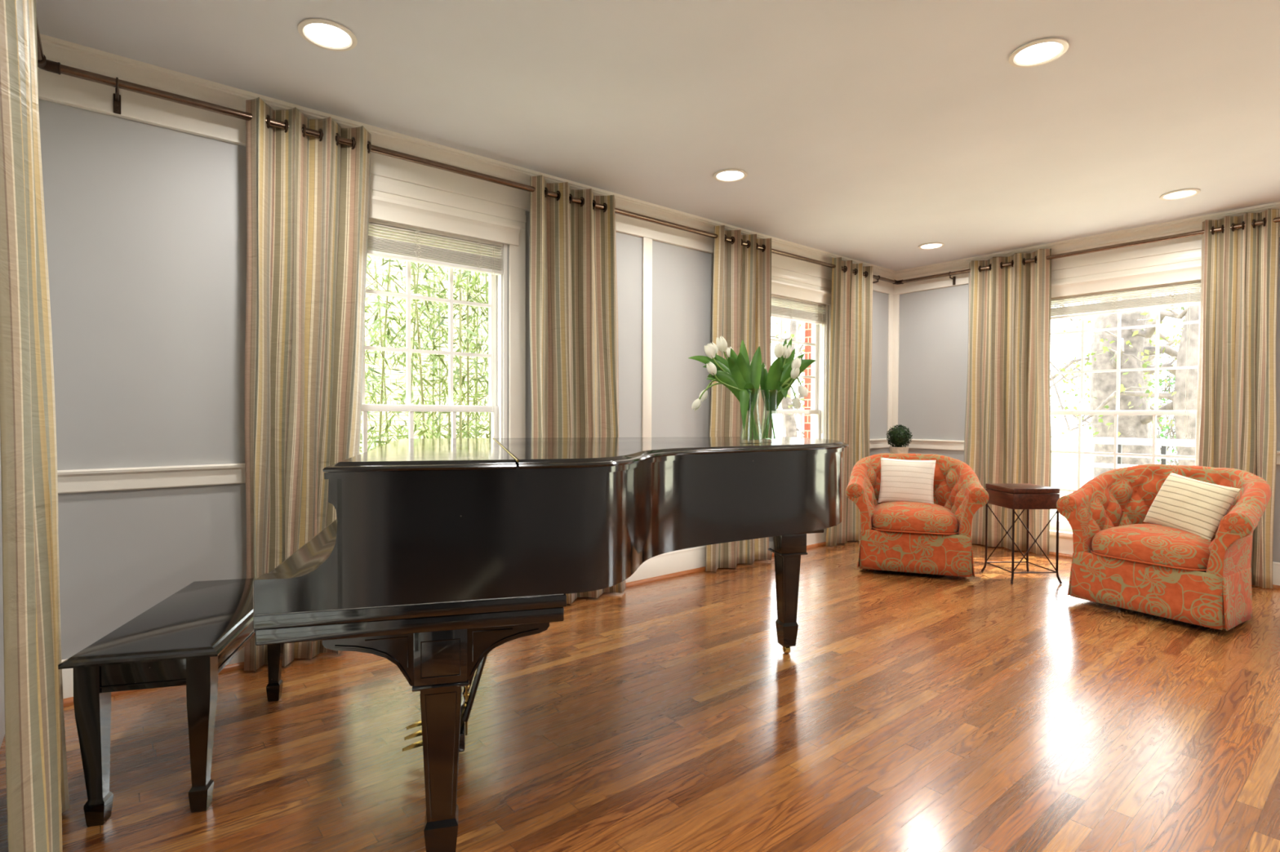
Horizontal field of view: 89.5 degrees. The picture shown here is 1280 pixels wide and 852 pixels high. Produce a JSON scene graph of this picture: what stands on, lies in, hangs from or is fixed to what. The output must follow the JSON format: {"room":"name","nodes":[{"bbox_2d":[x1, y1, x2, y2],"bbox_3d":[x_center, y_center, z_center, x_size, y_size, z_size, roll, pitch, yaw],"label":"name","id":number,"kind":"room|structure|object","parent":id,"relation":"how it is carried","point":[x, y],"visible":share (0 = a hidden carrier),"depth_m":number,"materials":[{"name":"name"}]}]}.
{"room":"music room","nodes":[
{"label":"music room","id":0,"kind":"room"},
{"bbox_2d":[0,442,4,748],"bbox_3d":[-0.591,-0.142,0.123,0.160,2.615,5.845,-1,1,-39],"label":"wall","id":1,"kind":"structure","parent":0,"point":[2,651],"depth_m":2.27,"materials":[{"name":"paint"}]},
{"bbox_2d":[36,19,61,74],"bbox_3d":[-0.832,-1.279,0.659,0.125,0.112,4.516,-1,1,-39],"label":"curtain rod","id":2,"kind":"object","parent":1,"relation":"attached to","point":[48,65],"visible":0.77,"depth_m":2.38,"materials":[{"name":"brown metal"}]},
{"bbox_2d":[0,0,69,851],"bbox_3d":[-1.519,-0.151,1.595,0.136,2.510,1.025,-1,1,-39],"label":"curtain","id":3,"kind":"object","parent":2,"relation":"hanging from","point":[37,797],"visible":1,"depth_m":1.35,"materials":[{"name":"fabric"}]},
{"bbox_2d":[38,98,889,660],"bbox_3d":[0.019,-0.216,4.511,6.655,2.615,0.160,-1,1,-39],"label":"wall","id":4,"kind":"structure","parent":0,"point":[146,224],"depth_m":2.73,"materials":[{"name":"paint"}]},
{"bbox_2d":[361,173,525,453],"bbox_3d":[-1.219,-0.148,3.458,1.330,2.237,0.215,-1,1,-39],"label":"window","id":5,"kind":"structure","parent":4,"relation":"in","point":[391,201],"depth_m":3.64,"materials":[{"name":"paint"}]},
{"bbox_2d":[367,218,502,438],"bbox_3d":[-1.195,-0.487,3.425,1.018,1.165,0.058,-1,1,-39],"label":"window blind","id":6,"kind":"object","parent":5,"relation":"attached to","point":[388,240],"visible":0.64,"depth_m":3.48,"materials":[{"name":"fabric"}]},
{"bbox_2d":[61,528,826,698],"bbox_3d":[0.067,0.985,4.460,6.345,0.176,0.018,-1,1,-39],"label":"baseboard","id":7,"kind":"structure","parent":4,"relation":"attached to","point":[674,562],"depth_m":4.54,"materials":[{"name":"paint"}]},
{"bbox_2d":[37,33,895,294],"bbox_3d":[0.091,-1.390,4.400,6.345,0.223,0.064,-1,1,-39],"label":"trim","id":8,"kind":"structure","parent":4,"relation":"attached to","point":[63,89],"depth_m":3.25,"materials":[{"name":"paint"}]},
{"bbox_2d":[57,438,892,493],"bbox_3d":[0.076,0.195,4.439,6.345,0.091,0.034,-1,1,-39],"label":"trim","id":9,"kind":"structure","parent":4,"relation":"attached to","point":[76,481],"depth_m":2.70,"materials":[{"name":"paint"}]},
{"bbox_2d":[60,63,903,284],"bbox_3d":[0.138,-1.340,4.366,6.158,0.112,0.144,-1,1,-39],"label":"curtain rod","id":10,"kind":"object","parent":4,"relation":"attached to","point":[116,82],"visible":0.88,"depth_m":3.18,"materials":[{"name":"brown metal"}]},
{"bbox_2d":[244,97,371,671],"bbox_3d":[-1.522,-0.175,2.997,0.556,2.510,0.116,-1,1,-39],"label":"curtain","id":11,"kind":"object","parent":10,"relation":"hanging from","point":[308,197],"visible":0.85,"depth_m":2.96,"materials":[{"name":"fabric"}]},
{"bbox_2d":[528,174,626,604],"bbox_3d":[-0.352,-0.187,3.959,0.718,2.510,0.121,-1,1,-39],"label":"curtain","id":12,"kind":"object","parent":10,"relation":"hanging from","point":[573,301],"visible":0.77,"depth_m":3.94,"materials":[{"name":"fabric"}]},
{"bbox_2d":[705,225,772,572],"bbox_3d":[0.785,-0.199,4.891,0.736,2.510,0.117,-1,1,-39],"label":"curtain","id":13,"kind":"object","parent":10,"relation":"hanging from","point":[741,274],"visible":0.65,"depth_m":4.81,"materials":[{"name":"fabric"}]},
{"bbox_2d":[826,257,872,546],"bbox_3d":[1.902,-0.211,5.818,0.681,2.510,0.107,-1,1,-39],"label":"curtain","id":14,"kind":"object","parent":10,"relation":"hanging from","point":[851,304],"visible":0.87,"depth_m":5.82,"materials":[{"name":"fabric"}]},
{"bbox_2d":[62,542,1279,706],"bbox_3d":[1.869,1.105,2.268,6.345,0.026,5.695,-1,1,-39],"label":"trim","id":15,"kind":"structure","parent":4,"relation":"attached to","point":[68,701],"depth_m":4.39,"materials":[{"name":"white wood"}]},
{"bbox_2d":[641,237,899,437],"bbox_3d":[2.438,-0.548,3.997,3.245,1.435,3.695,-1,1,-39],"label":"trim","id":16,"kind":"structure","parent":4,"relation":"attached to","point":[893,300],"depth_m":4.42,"materials":[{"name":"paint"}]},
{"bbox_2d":[770,266,831,439],"bbox_3d":[1.224,-0.174,5.466,1.335,2.237,0.215,-1,1,-39],"label":"window","id":17,"kind":"structure","parent":4,"relation":"in","point":[784,283],"depth_m":5.70,"materials":[{"name":"paint"}]},
{"bbox_2d":[771,294,826,433],"bbox_3d":[1.248,-0.512,5.433,1.023,1.165,0.058,-1,1,-39],"label":"window blind","id":18,"kind":"object","parent":17,"relation":"attached to","point":[782,308],"visible":0.62,"depth_m":5.51,"materials":[{"name":"fabric"}]},
{"bbox_2d":[0,541,1279,851],"bbox_3d":[1.869,1.148,2.269,6.545,0.060,5.895,-1,1,-39],"label":"floor","id":19,"kind":"structure","parent":0,"point":[984,712],"depth_m":2.31,"materials":[{"name":"brown wood"}]},
{"bbox_2d":[57,577,284,827],"bbox_3d":[-1.493,0.863,2.200,0.384,0.486,0.868,0,1,-15],"label":"piano bench","id":20,"kind":"object","parent":19,"relation":"on","point":[187,638],"visible":0.84,"depth_m":1.85,"materials":[{"name":"black paint"}]},
{"bbox_2d":[253,436,848,851],"bbox_3d":[-0.025,0.587,2.428,2.126,1.040,1.526,0,1,-15],"label":"grand piano","id":21,"kind":"object","parent":19,"relation":"on","point":[437,555],"visible":0.97,"depth_m":1.58,"materials":[{"name":"black paint"}]},
{"bbox_2d":[739,388,762,444],"bbox_3d":[0.437,-0.039,2.533,0.088,0.214,0.088,-1,1,-39],"label":"glass vase","id":22,"kind":"object","parent":21,"relation":"on","point":[760,388],"visible":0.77,"depth_m":2.53,"materials":[{"name":"glass"}]},
{"bbox_2d":[688,355,754,417],"bbox_3d":[0.325,-0.110,2.505,0.278,0.327,0.098,0,1,6],"label":"tulip","id":23,"kind":"object","parent":22,"relation":"in","point":[711,366],"visible":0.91,"depth_m":2.51,"materials":[{"name":"green plant"}]},
{"bbox_2d":[691,382,755,431],"bbox_3d":[0.336,-0.058,2.503,0.271,0.222,0.052,0,1,-5],"label":"tulip","id":24,"kind":"object","parent":22,"relation":"in","point":[745,395],"visible":0.98,"depth_m":2.50,"materials":[{"name":"green plant"}]},
{"bbox_2d":[698,370,756,439],"bbox_3d":[0.346,-0.081,2.548,0.214,0.268,0.095,0,1,-17],"label":"tulip","id":25,"kind":"object","parent":22,"relation":"in","point":[725,377],"visible":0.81,"depth_m":2.51,"materials":[{"name":"green plant"}]},
{"bbox_2d":[704,343,757,439],"bbox_3d":[0.350,-0.134,2.550,0.216,0.374,0.083,0,1,-12],"label":"tulip","id":26,"kind":"object","parent":22,"relation":"in","point":[709,350],"visible":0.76,"depth_m":2.51,"materials":[{"name":"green plant"}]},
{"bbox_2d":[706,357,755,439],"bbox_3d":[0.366,-0.106,2.535,0.126,0.318,0.174,-1,1,-39],"label":"tulip","id":27,"kind":"object","parent":22,"relation":"in","point":[748,386],"visible":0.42,"depth_m":2.50,"materials":[{"name":"green plant"}]},
{"bbox_2d":[715,336,748,408],"bbox_3d":[0.378,-0.147,2.509,0.170,0.402,0.045,0,1,-10],"label":"tulip","id":28,"kind":"object","parent":22,"relation":"in","point":[722,344],"visible":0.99,"depth_m":2.50,"materials":[{"name":"green plant"}]},
{"bbox_2d":[709,342,759,439],"bbox_3d":[0.372,-0.141,2.556,0.199,0.388,0.032,0,1,12],"label":"tulip","id":29,"kind":"object","parent":22,"relation":"in","point":[713,345],"visible":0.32,"depth_m":2.53,"materials":[{"name":"green plant"}]},
{"bbox_2d":[726,339,754,438],"bbox_3d":[0.387,-0.145,2.539,0.096,0.395,0.106,-1,1,-39],"label":"tulip","id":30,"kind":"object","parent":22,"relation":"in","point":[743,361],"visible":0.52,"depth_m":2.52,"materials":[{"name":"green plant"}]},
{"bbox_2d":[750,346,761,439],"bbox_3d":[0.442,-0.132,2.556,0.046,0.370,0.086,1,1,39],"label":"tulip","id":31,"kind":"object","parent":22,"relation":"in","point":[756,362],"visible":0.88,"depth_m":2.56,"materials":[{"name":"green plant"}]},
{"bbox_2d":[760,389,781,443],"bbox_3d":[0.532,-0.040,2.641,0.088,0.214,0.088,-1,1,-39],"label":"glass vase","id":32,"kind":"object","parent":21,"relation":"on","point":[766,389],"visible":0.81,"depth_m":2.64,"materials":[{"name":"glass"}]},
{"bbox_2d":[760,362,783,439],"bbox_3d":[0.553,-0.107,2.659,0.072,0.316,0.134,-1,1,-39],"label":"tulip","id":33,"kind":"object","parent":32,"relation":"in","point":[764,373],"visible":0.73,"depth_m":2.66,"materials":[{"name":"green plant"}]},
{"bbox_2d":[766,342,783,438],"bbox_3d":[0.538,-0.142,2.615,0.090,0.390,0.062,1,1,39],"label":"tulip","id":34,"kind":"object","parent":32,"relation":"in","point":[775,373],"visible":1,"depth_m":2.60,"materials":[{"name":"green plant"}]},
{"bbox_2d":[765,338,791,438],"bbox_3d":[0.567,-0.154,2.628,0.092,0.412,0.068,0,1,-13],"label":"tulip","id":35,"kind":"object","parent":32,"relation":"in","point":[785,357],"visible":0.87,"depth_m":2.62,"materials":[{"name":"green plant"}]},
{"bbox_2d":[763,348,800,438],"bbox_3d":[0.586,-0.134,2.613,0.141,0.373,0.110,0,1,-15],"label":"tulip","id":36,"kind":"object","parent":32,"relation":"in","point":[788,367],"visible":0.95,"depth_m":2.61,"materials":[{"name":"green plant"}]},
{"bbox_2d":[762,353,804,438],"bbox_3d":[0.593,-0.123,2.613,0.176,0.351,0.090,0,1,-3],"label":"tulip","id":37,"kind":"object","parent":32,"relation":"in","point":[794,374],"visible":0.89,"depth_m":2.58,"materials":[{"name":"green plant"}]},
{"bbox_2d":[764,359,815,438],"bbox_3d":[0.617,-0.110,2.649,0.190,0.324,0.112,1,1,28],"label":"tulip","id":38,"kind":"object","parent":32,"relation":"in","point":[802,390],"visible":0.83,"depth_m":2.63,"materials":[{"name":"green plant"}]},
{"bbox_2d":[775,359,807,410],"bbox_3d":[0.609,-0.112,2.626,0.193,0.328,0.078,0,1,-9],"label":"tulip","id":39,"kind":"object","parent":32,"relation":"in","point":[796,402],"visible":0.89,"depth_m":2.60,"materials":[{"name":"green plant"}]},
{"bbox_2d":[845,453,989,577],"bbox_3d":[2.075,0.650,4.938,0.948,0.844,0.788,1,1,19],"label":"armchair","id":40,"kind":"object","parent":19,"relation":"on","point":[900,536],"visible":0.86,"depth_m":4.64,"materials":[{"name":"orange fabric"}]},
{"bbox_2d":[877,457,936,504],"bbox_3d":[2.057,0.429,4.981,0.401,0.356,0.158,1,1,30],"label":"throw pillow","id":41,"kind":"object","parent":40,"relation":"on","point":[901,480],"visible":0.98,"depth_m":4.93,"materials":[{"name":"white fabric"}]},
{"bbox_2d":[871,501,958,533],"bbox_3d":[2.050,0.668,4.861,0.596,0.188,0.612,1,1,19],"label":"seat cushion","id":42,"kind":"object","parent":40,"relation":"on","point":[895,517],"depth_m":4.63,"materials":[{"name":"orange fabric"}]},
{"bbox_2d":[981,483,1062,584],"bbox_3d":[2.707,0.753,4.591,0.364,0.655,0.364,0,1,-3],"label":"side table","id":43,"kind":"object","parent":19,"relation":"on","point":[1023,496],"visible":0.94,"depth_m":4.44,"materials":[{"name":"brown wood"}]},
{"bbox_2d":[1056,464,1271,631],"bbox_3d":[3.180,0.673,3.874,0.788,0.844,0.948,0,1,-30],"label":"armchair","id":44,"kind":"object","parent":19,"relation":"on","point":[1121,560],"visible":0.88,"depth_m":3.69,"materials":[{"name":"orange fabric"}]},
{"bbox_2d":[1091,524,1215,569],"bbox_3d":[3.110,0.690,3.835,0.612,0.188,0.596,0,1,-30],"label":"seat cushion","id":45,"kind":"object","parent":44,"relation":"on","point":[1149,546],"depth_m":3.68,"materials":[{"name":"orange fabric"}]},
{"bbox_2d":[1143,472,1240,540],"bbox_3d":[3.225,0.472,3.794,0.193,0.367,0.470,0,1,-7],"label":"throw pillow","id":46,"kind":"object","parent":44,"relation":"on","point":[1196,507],"visible":0.91,"depth_m":3.72,"materials":[{"name":"beige fabric"}]},
{"bbox_3d":[2.401,0.695,6.002,0.280,0.720,0.280,-1,1,-39],"label":"plant stand","id":47,"kind":"object","parent":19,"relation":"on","visible":0},
{"bbox_2d":[885,424,912,453],"bbox_3d":[2.401,0.159,5.993,0.234,0.352,0.231,-1,1,-39],"label":"potted topiary","id":48,"kind":"object","parent":47,"relation":"on","point":[899,437],"visible":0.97,"depth_m":5.93,"materials":[{"name":"green plant"}]},
{"bbox_2d":[888,446,909,453],"bbox_3d":[2.403,0.264,5.994,0.176,0.142,0.176,-1,1,-39],"label":"pot","id":49,"kind":"object","parent":48,"relation":"attached to","point":[893,450],"depth_m":5.93,"materials":[{"name":"white ceramic"}]},
{"bbox_2d":[35,0,1279,271],"bbox_3d":[1.880,-1.517,2.223,6.545,0.120,5.895,-1,1,-39],"label":"ceiling","id":50,"kind":"structure","parent":0,"point":[874,132],"depth_m":2.84,"materials":[{"name":"paint"}]},
{"bbox_2d":[297,17,357,51],"bbox_3d":[-1.172,-1.467,2.425,0.202,0.010,0.202,-1,1,-39],"label":"recessed light","id":51,"kind":"object","parent":50,"relation":"in","point":[326,34],"visible":1,"depth_m":2.42,"materials":[{"name":"paint"}]},
{"bbox_2d":[712,168,747,182],"bbox_3d":[0.534,-1.485,3.826,0.202,0.010,0.202,-1,1,-39],"label":"recessed light","id":52,"kind":"object","parent":50,"relation":"in","point":[726,175],"visible":1,"depth_m":3.82,"materials":[{"name":"paint"}]},
{"bbox_2d":[918,242,944,249],"bbox_3d":[2.433,-1.505,5.394,0.202,0.010,0.202,-1,1,-39],"label":"recessed light","id":53,"kind":"object","parent":50,"relation":"in","point":[931,245],"visible":1,"depth_m":5.39,"materials":[{"name":"paint"}]},
{"bbox_2d":[1008,37,1069,67],"bbox_3d":[1.556,-1.458,2.525,0.202,0.010,0.202,-1,1,-39],"label":"recessed light","id":54,"kind":"object","parent":50,"relation":"in","point":[1049,49],"visible":1,"depth_m":2.52,"materials":[{"name":"paint"}]},
{"bbox_2d":[1159,188,1200,199],"bbox_3d":[3.445,-1.478,4.122,0.202,0.010,0.202,-1,1,-39],"label":"recessed light","id":55,"kind":"object","parent":50,"relation":"in","point":[1181,193],"visible":1,"depth_m":4.12,"materials":[{"name":"paint"}]},
{"bbox_2d":[804,322,811,438],"bbox_3d":[-0.067,0.082,4.620,6.655,3.775,0.110,-1,1,-39],"label":"wall","id":56,"kind":"structure","parent":0,"point":[807,326],"depth_m":5.96,"materials":[{"name":"red brick"}]},
{"bbox_2d":[897,237,1279,562],"bbox_3d":[4.435,-0.194,4.253,0.160,2.615,5.845,-1,1,-39],"label":"wall","id":57,"kind":"structure","parent":0,"point":[933,324],"depth_m":6.10,"materials":[{"name":"paint"}]},
{"bbox_2d":[893,201,1279,294],"bbox_3d":[4.305,-1.370,4.220,0.064,0.223,5.695,-1,1,-39],"label":"trim","id":58,"kind":"structure","parent":57,"relation":"attached to","point":[1193,224],"depth_m":5.07,"materials":[{"name":"paint"}]},
{"bbox_2d":[893,439,1279,464],"bbox_3d":[4.311,0.214,4.257,0.034,0.091,5.695,-1,1,-39],"label":"trim","id":59,"kind":"structure","parent":57,"relation":"attached to","point":[949,445],"depth_m":6.07,"materials":[{"name":"paint"}]},
{"bbox_2d":[902,217,1279,284],"bbox_3d":[4.198,-1.323,4.290,0.108,0.112,5.138,-1,1,-39],"label":"curtain rod","id":60,"kind":"object","parent":57,"relation":"attached to","point":[1277,220],"visible":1,"depth_m":4.99,"materials":[{"name":"brown metal"}]},
{"bbox_2d":[964,248,1051,555],"bbox_3d":[3.136,-0.201,5.542,0.114,2.510,0.699,-1,1,-39],"label":"curtain","id":61,"kind":"object","parent":60,"relation":"hanging from","point":[1007,437],"visible":0.92,"depth_m":5.52,"materials":[{"name":"fabric"}]},
{"bbox_2d":[1195,208,1279,588],"bbox_3d":[4.065,-0.178,4.407,0.111,2.510,0.412,-1,1,-39],"label":"curtain","id":62,"kind":"object","parent":60,"relation":"hanging from","point":[1236,425],"visible":0.87,"depth_m":4.37,"materials":[{"name":"fabric"}]},
{"bbox_2d":[1049,248,1201,539],"bbox_3d":[3.734,-0.157,5.063,0.215,2.237,1.345,-1,1,-39],"label":"window","id":63,"kind":"structure","parent":57,"relation":"in","point":[1182,266],"depth_m":5.01,"materials":[{"name":"paint"}]},
{"bbox_2d":[1050,280,1200,439],"bbox_3d":[3.708,-0.496,5.035,0.058,1.165,1.033,-1,1,-39],"label":"window blind","id":64,"kind":"object","parent":63,"relation":"attached to","point":[1188,298],"visible":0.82,"depth_m":4.95,"materials":[{"name":"fabric"}]},
{"bbox_2d":[1048,536,1279,585],"bbox_3d":[4.314,1.004,4.276,0.018,0.176,5.695,-1,1,-39],"label":"baseboard","id":65,"kind":"structure","parent":57,"relation":"attached to","point":[1065,545],"depth_m":5.26,"materials":[{"name":"paint"}]},
{"label":"outside","id":66,"kind":"structure","parent":0,"visible":0},
{"bbox_2d":[1049,445,1177,521],"bbox_3d":[10.311,1.672,11.100,58.000,0.150,64.000,-1,1,-39],"label":"ground","id":67,"kind":"structure","parent":66,"point":[1064,465],"depth_m":21.23,"materials":[{"name":"white"}]},
{"bbox_2d":[360,255,389,453],"bbox_3d":[-3.117,-0.172,6.968,0.886,3.577,0.975,0,1,-16],"label":"bamboo plant","id":68,"kind":"object","parent":67,"relation":"on","point":[371,431],"visible":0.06,"depth_m":7.08,"materials":[{"name":"green plant"}]},
{"bbox_2d":[360,255,396,451],"bbox_3d":[-2.569,-0.603,5.953,0.849,4.480,0.866,0,1,-13],"label":"bamboo plant","id":69,"kind":"object","parent":67,"relation":"on","point":[378,297],"visible":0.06,"depth_m":5.88,"materials":[{"name":"green plant"}]},
{"bbox_2d":[359,257,421,451],"bbox_3d":[-2.620,-0.164,6.628,0.975,3.577,0.886,-1,1,-43],"label":"bamboo plant","id":70,"kind":"object","parent":67,"relation":"on","point":[383,260],"visible":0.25,"depth_m":6.60,"materials":[{"name":"green plant"}]},
{"bbox_2d":[360,258,439,453],"bbox_3d":[-2.113,-0.139,5.319,0.975,3.577,0.886,0,1,15],"label":"bamboo plant","id":71,"kind":"object","parent":67,"relation":"on","point":[380,442],"visible":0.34,"depth_m":5.30,"materials":[{"name":"green plant"}]},
{"bbox_2d":[364,261,462,443],"bbox_3d":[-2.034,-0.147,5.768,0.975,3.577,0.886,1,1,19],"label":"bamboo plant","id":72,"kind":"object","parent":67,"relation":"on","point":[437,320],"visible":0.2,"depth_m":5.75,"materials":[{"name":"green plant"}]},
{"bbox_2d":[360,259,480,448],"bbox_3d":[-1.713,-0.133,5.050,0.975,3.577,0.886,-1,1,-39],"label":"bamboo plant","id":73,"kind":"object","parent":67,"relation":"on","point":[428,288],"visible":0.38,"depth_m":5.03,"materials":[{"name":"green plant"}]},
{"bbox_2d":[359,255,488,454],"bbox_3d":[-5.460,-1.754,7.645,11.700,6.700,1.000,-1,1,-39],"label":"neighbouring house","id":74,"kind":"structure","parent":67,"relation":"on","point":[393,375],"depth_m":9.20,"materials":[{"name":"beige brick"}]},
{"bbox_2d":[386,263,466,438],"bbox_3d":[-2.331,-0.321,7.373,0.953,3.867,0.837,1,1,44],"label":"bamboo plant","id":75,"kind":"object","parent":67,"relation":"on","point":[420,291],"visible":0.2,"depth_m":7.36,"materials":[{"name":"green plant"}]},
{"bbox_2d":[397,262,472,438],"bbox_3d":[-2.103,-0.164,6.765,0.886,3.577,0.975,0,1,-12],"label":"bamboo plant","id":76,"kind":"object","parent":67,"relation":"on","point":[420,266],"visible":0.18,"depth_m":6.77,"materials":[{"name":"green plant"}]},
{"bbox_2d":[402,269,488,438],"bbox_3d":[-1.831,-0.297,6.107,0.953,3.867,0.837,0,1,-11],"label":"bamboo plant","id":77,"kind":"object","parent":67,"relation":"on","point":[454,272],"visible":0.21,"depth_m":6.14,"materials":[{"name":"green plant"}]},
{"bbox_2d":[403,268,491,438],"bbox_3d":[-1.412,-0.451,5.146,0.900,4.211,0.992,0,1,-14],"label":"bamboo plant","id":78,"kind":"object","parent":67,"relation":"on","point":[459,282],"visible":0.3,"depth_m":5.15,"materials":[{"name":"green plant"}]},
{"bbox_2d":[417,271,491,438],"bbox_3d":[-1.444,-0.285,5.504,0.953,3.867,0.837,0,1,-24],"label":"bamboo plant","id":79,"kind":"object","parent":67,"relation":"on","point":[468,273],"visible":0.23,"depth_m":5.44,"materials":[{"name":"green plant"}]},
{"bbox_2d":[435,272,488,438],"bbox_3d":[-1.757,-0.313,7.066,0.837,3.867,0.953,-1,1,-42],"label":"bamboo plant","id":80,"kind":"object","parent":67,"relation":"on","point":[454,282],"visible":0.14,"depth_m":7.06,"materials":[{"name":"green plant"}]},
{"bbox_2d":[435,270,491,438],"bbox_3d":[-1.389,-0.291,5.886,0.953,3.867,0.837,0,1,-15],"label":"bamboo plant","id":81,"kind":"object","parent":67,"relation":"on","point":[489,427],"visible":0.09,"depth_m":5.91,"materials":[{"name":"green plant"}]},
{"bbox_2d":[453,273,488,438],"bbox_3d":[-1.448,-0.470,6.262,0.992,4.211,0.900,-1,1,-41],"label":"bamboo plant","id":82,"kind":"object","parent":67,"relation":"on","point":[484,285],"visible":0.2,"depth_m":6.19,"materials":[{"name":"green plant"}]},
{"bbox_2d":[472,275,488,432],"bbox_3d":[-1.312,-0.611,6.663,0.866,4.480,0.849,1,1,18],"label":"bamboo plant","id":83,"kind":"object","parent":67,"relation":"on","point":[488,275],"visible":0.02,"depth_m":6.62,"materials":[{"name":"green plant"}]},
{"bbox_2d":[770,319,804,437],"bbox_3d":[2.845,-1.321,11.204,3.322,5.818,2.672,0,1,-5],"label":"tree","id":84,"kind":"object","parent":67,"relation":"on","point":[791,428],"visible":0.06,"depth_m":11.40,"materials":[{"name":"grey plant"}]},
{"bbox_2d":[1049,301,1180,381],"bbox_3d":[8.489,-2.456,14.116,4.563,8.038,5.507,-1,1,-39],"label":"tree","id":85,"kind":"object","parent":67,"relation":"on","point":[1074,360],"visible":0.02,"depth_m":13.63,"materials":[{"name":"grey plant"}]},
{"bbox_2d":[1050,293,1182,464],"bbox_3d":[13.626,-3.000,18.066,5.547,9.044,6.376,1,1,28],"label":"tree","id":86,"kind":"object","parent":67,"relation":"on","point":[1149,316],"visible":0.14,"depth_m":18.06,"materials":[{"name":"grey plant"}]},
{"bbox_2d":[1049,288,1199,466],"bbox_3d":[8.084,-2.865,8.750,4.118,9.042,3.520,0,1,7],"label":"tree","id":87,"kind":"object","parent":67,"relation":"on","point":[1178,397],"visible":0.12,"depth_m":9.14,"materials":[{"name":"grey plant"}]},
{"bbox_2d":[1062,290,1191,478],"bbox_3d":[8.207,-2.865,9.938,3.785,9.065,4.245,0,1,-9],"label":"tree","id":88,"kind":"object","parent":67,"relation":"on","point":[1103,354],"visible":0.15,"depth_m":10.13,"materials":[{"name":"grey plant"}]},
{"bbox_2d":[1080,437,1195,487],"bbox_3d":[6.040,0.908,6.207,0.100,1.515,3.090,-1,1,-39],"label":"deck railing","id":89,"kind":"object","parent":67,"relation":"on","point":[1088,464],"visible":0.44,"depth_m":7.11,"materials":[{"name":"white paint"}]},
{"bbox_2d":[1143,334,1181,465],"bbox_3d":[10.759,-0.185,12.645,2.038,3.554,2.020,0,1,7],"label":"evergreen shrub","id":90,"kind":"object","parent":67,"relation":"on","point":[1169,430],"visible":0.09,"depth_m":12.98,"materials":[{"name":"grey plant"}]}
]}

